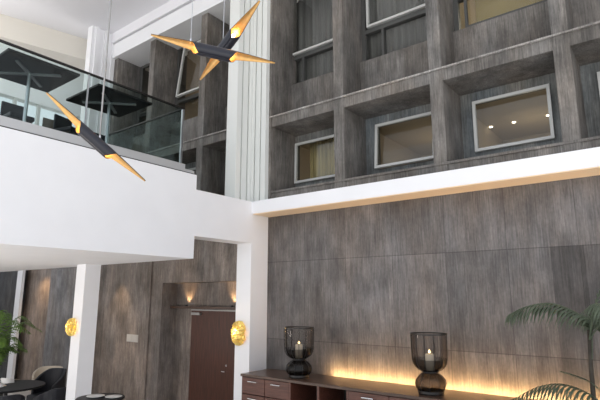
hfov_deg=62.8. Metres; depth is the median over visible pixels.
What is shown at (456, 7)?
window
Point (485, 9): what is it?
roller blind
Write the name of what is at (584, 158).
beam
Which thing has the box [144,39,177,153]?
pillar
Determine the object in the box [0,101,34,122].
bar stool
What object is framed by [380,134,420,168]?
wall partition
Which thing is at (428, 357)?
pillar candle
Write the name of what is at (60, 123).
bar stool
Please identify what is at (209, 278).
wall
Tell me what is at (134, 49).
beam
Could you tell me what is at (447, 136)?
pillar
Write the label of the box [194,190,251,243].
beam
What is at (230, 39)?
pendant
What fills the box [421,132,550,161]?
wall
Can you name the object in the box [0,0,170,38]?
ceiling
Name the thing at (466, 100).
wall
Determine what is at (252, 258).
column
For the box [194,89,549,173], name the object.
ceiling
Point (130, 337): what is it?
light switch
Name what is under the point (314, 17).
curtain
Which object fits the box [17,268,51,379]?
wall
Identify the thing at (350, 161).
pillar
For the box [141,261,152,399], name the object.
trim
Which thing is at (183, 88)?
wall partition
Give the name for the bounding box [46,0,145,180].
pendant
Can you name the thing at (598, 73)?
window
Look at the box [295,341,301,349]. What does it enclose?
pillar candle
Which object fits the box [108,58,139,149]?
pillar
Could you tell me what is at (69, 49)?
beam
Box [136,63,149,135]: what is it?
window
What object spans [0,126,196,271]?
balcony
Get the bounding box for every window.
[12,97,79,128]
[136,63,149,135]
[174,39,200,123]
[293,38,332,81]
[294,135,334,183]
[361,0,425,61]
[374,112,433,169]
[452,0,546,30]
[472,84,554,152]
[597,71,599,94]
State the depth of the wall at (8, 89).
12.48 m
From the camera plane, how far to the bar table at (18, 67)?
6.07 m
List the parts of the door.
frame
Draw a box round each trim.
[111,0,194,43]
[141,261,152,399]
[170,306,235,309]
[253,166,599,216]
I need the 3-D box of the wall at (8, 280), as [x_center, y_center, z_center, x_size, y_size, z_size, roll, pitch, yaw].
[-9.676,3.396,15.725,3.440,4.120,0.400,-8,-14,37]
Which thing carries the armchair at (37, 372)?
on the floor
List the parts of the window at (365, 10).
sash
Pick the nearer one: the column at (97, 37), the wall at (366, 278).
the wall at (366, 278)
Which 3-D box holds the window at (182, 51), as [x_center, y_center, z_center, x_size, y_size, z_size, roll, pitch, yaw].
[-2.358,-2.801,11.179,1.619,1.952,0.304,-8,-14,37]
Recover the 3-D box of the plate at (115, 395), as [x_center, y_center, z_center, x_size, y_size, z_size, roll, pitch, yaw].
[-2.710,2.861,7.142,0.240,0.018,0.240,-8,-14,37]
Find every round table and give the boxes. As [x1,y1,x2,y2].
[0,380,45,395]
[75,393,124,399]
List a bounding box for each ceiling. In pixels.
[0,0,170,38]
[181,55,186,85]
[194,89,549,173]
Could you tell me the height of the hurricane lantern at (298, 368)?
0.702 m
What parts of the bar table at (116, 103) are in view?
post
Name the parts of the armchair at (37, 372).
backrest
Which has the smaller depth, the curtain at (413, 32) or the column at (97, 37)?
the curtain at (413, 32)
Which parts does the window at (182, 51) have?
sash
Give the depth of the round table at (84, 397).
7.08 m
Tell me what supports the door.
in the wall at (209, 278)
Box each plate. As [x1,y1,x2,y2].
[86,394,104,397]
[105,394,121,397]
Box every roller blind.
[184,50,199,119]
[475,0,542,21]
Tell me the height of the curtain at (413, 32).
1.880 m
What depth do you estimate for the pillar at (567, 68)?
5.87 m
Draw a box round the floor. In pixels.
[0,378,30,399]
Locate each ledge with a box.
[145,21,599,153]
[270,136,599,193]
[271,139,599,198]
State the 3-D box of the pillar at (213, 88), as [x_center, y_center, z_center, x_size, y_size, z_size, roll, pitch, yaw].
[-1.792,-1.780,10.245,0.189,4.284,0.720,-8,-14,37]
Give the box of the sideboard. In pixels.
[240,369,532,399]
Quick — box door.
[188,309,235,399]
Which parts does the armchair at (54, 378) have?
seat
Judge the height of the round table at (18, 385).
0.760 m
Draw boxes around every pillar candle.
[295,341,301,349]
[425,350,433,360]
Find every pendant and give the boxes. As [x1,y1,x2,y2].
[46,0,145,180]
[151,0,274,63]
[199,58,220,79]
[217,1,259,48]
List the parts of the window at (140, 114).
sash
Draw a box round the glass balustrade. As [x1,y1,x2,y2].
[0,39,195,174]
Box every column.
[6,270,25,378]
[65,264,100,399]
[80,25,114,140]
[225,0,270,201]
[233,214,267,399]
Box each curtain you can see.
[297,0,332,82]
[310,138,334,177]
[368,0,426,58]
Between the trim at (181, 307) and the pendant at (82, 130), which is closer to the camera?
the pendant at (82, 130)
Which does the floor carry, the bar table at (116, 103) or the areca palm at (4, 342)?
the areca palm at (4, 342)
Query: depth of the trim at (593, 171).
6.41 m
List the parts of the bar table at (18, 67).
post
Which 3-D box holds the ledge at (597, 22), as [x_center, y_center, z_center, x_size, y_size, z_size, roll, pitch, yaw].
[0.580,-1.627,7.902,13.280,0.024,0.064,-8,-14,37]
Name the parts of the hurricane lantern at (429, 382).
lamp shade, glass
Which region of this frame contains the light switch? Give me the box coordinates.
[126,334,137,342]
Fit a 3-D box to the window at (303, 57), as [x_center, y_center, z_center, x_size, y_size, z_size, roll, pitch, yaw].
[0.384,-3.188,9.206,1.443,1.952,0.144,-8,-14,37]
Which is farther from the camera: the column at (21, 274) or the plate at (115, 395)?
the column at (21, 274)
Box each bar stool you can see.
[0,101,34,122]
[53,114,78,135]
[94,132,115,145]
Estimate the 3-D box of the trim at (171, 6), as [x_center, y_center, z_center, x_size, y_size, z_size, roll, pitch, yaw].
[0.797,-4.768,8.873,13.360,0.260,1.088,-8,-14,37]
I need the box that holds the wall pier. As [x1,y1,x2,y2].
[42,267,76,386]
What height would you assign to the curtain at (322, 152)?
1.080 m
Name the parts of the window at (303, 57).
sash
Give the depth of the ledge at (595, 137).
6.53 m
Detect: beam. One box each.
[0,14,86,70]
[113,0,298,71]
[149,24,599,163]
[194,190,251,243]
[252,147,599,213]
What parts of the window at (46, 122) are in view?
dark panel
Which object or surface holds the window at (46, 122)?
in the wall at (8, 89)
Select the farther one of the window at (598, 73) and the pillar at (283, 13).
the pillar at (283, 13)
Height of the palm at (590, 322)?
2.499 m
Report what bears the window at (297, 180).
in the wall at (466, 100)
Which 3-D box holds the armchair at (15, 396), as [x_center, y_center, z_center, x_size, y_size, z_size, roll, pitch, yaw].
[-4.870,3.572,8.009,0.622,0.801,0.592,6,-13,-27]
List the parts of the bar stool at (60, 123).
backrest, seat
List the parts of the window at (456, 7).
frame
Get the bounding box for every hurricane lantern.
[284,326,313,378]
[410,332,447,395]
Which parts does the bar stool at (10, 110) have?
backrest, seat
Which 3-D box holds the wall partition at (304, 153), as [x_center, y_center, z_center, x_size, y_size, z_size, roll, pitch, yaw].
[0.507,-1.822,10.436,0.080,4.240,2.272,-8,-14,37]
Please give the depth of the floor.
12.18 m
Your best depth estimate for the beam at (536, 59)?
7.07 m
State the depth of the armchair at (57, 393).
8.44 m
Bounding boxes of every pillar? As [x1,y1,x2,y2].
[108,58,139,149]
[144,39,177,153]
[195,13,229,195]
[268,0,296,198]
[332,0,366,187]
[425,0,463,172]
[547,0,587,151]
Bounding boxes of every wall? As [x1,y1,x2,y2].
[0,42,83,118]
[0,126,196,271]
[0,270,27,378]
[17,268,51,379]
[91,239,236,399]
[132,0,599,152]
[185,162,195,168]
[266,175,599,399]
[295,62,599,186]
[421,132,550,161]
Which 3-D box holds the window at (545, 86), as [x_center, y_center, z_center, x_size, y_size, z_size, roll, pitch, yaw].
[2.954,-1.112,6.837,1.032,0.765,0.152,-8,-14,37]
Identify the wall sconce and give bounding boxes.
[65,318,75,335]
[231,321,245,345]
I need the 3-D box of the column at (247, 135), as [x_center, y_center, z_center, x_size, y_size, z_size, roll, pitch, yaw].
[-0.709,-2.323,9.173,0.584,4.944,1.168,-8,-14,37]
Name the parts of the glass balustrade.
clamp post, handrail, corner post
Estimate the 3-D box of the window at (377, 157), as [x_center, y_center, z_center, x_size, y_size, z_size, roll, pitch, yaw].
[1.671,-0.927,7.776,1.032,0.765,0.203,-8,-14,37]
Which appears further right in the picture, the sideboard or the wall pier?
the sideboard
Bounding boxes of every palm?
[0,310,41,395]
[505,289,599,399]
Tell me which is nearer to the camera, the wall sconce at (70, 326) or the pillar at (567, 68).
the pillar at (567, 68)
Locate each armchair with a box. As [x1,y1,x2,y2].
[0,394,24,399]
[26,368,66,399]
[29,366,62,390]
[33,387,65,399]
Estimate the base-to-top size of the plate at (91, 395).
0.018 m
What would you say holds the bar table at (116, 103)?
on the covering
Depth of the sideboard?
6.73 m
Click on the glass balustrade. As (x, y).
(6, 122)
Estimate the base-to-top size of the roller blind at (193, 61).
1.920 m
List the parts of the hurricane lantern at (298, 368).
glass, lamp shade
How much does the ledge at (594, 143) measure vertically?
0.164 m
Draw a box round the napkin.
[0,378,13,383]
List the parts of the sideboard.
drawer, drawer, drawer, panel, drawer, drawer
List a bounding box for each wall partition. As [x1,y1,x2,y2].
[141,70,185,134]
[300,147,309,179]
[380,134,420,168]
[459,0,502,147]
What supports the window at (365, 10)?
in the wall at (530, 23)
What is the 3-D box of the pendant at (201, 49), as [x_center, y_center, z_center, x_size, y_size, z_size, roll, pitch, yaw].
[-0.677,-3.406,4.341,0.985,4.681,0.105,2,-11,-12]
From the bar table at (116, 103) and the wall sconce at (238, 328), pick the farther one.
the wall sconce at (238, 328)
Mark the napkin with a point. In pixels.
(3, 380)
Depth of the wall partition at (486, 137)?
8.39 m
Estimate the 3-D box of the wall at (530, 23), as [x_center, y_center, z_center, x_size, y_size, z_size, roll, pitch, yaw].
[0.295,-1.802,9.003,11.363,0.848,0.208,-8,-14,37]
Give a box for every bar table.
[0,48,79,121]
[66,83,152,143]
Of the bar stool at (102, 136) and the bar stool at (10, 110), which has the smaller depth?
the bar stool at (10, 110)
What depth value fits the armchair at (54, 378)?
10.06 m
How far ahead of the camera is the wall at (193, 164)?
10.99 m
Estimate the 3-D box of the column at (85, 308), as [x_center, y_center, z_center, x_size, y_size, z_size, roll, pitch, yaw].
[-3.698,2.563,8.331,0.294,2.904,0.280,-8,-14,37]

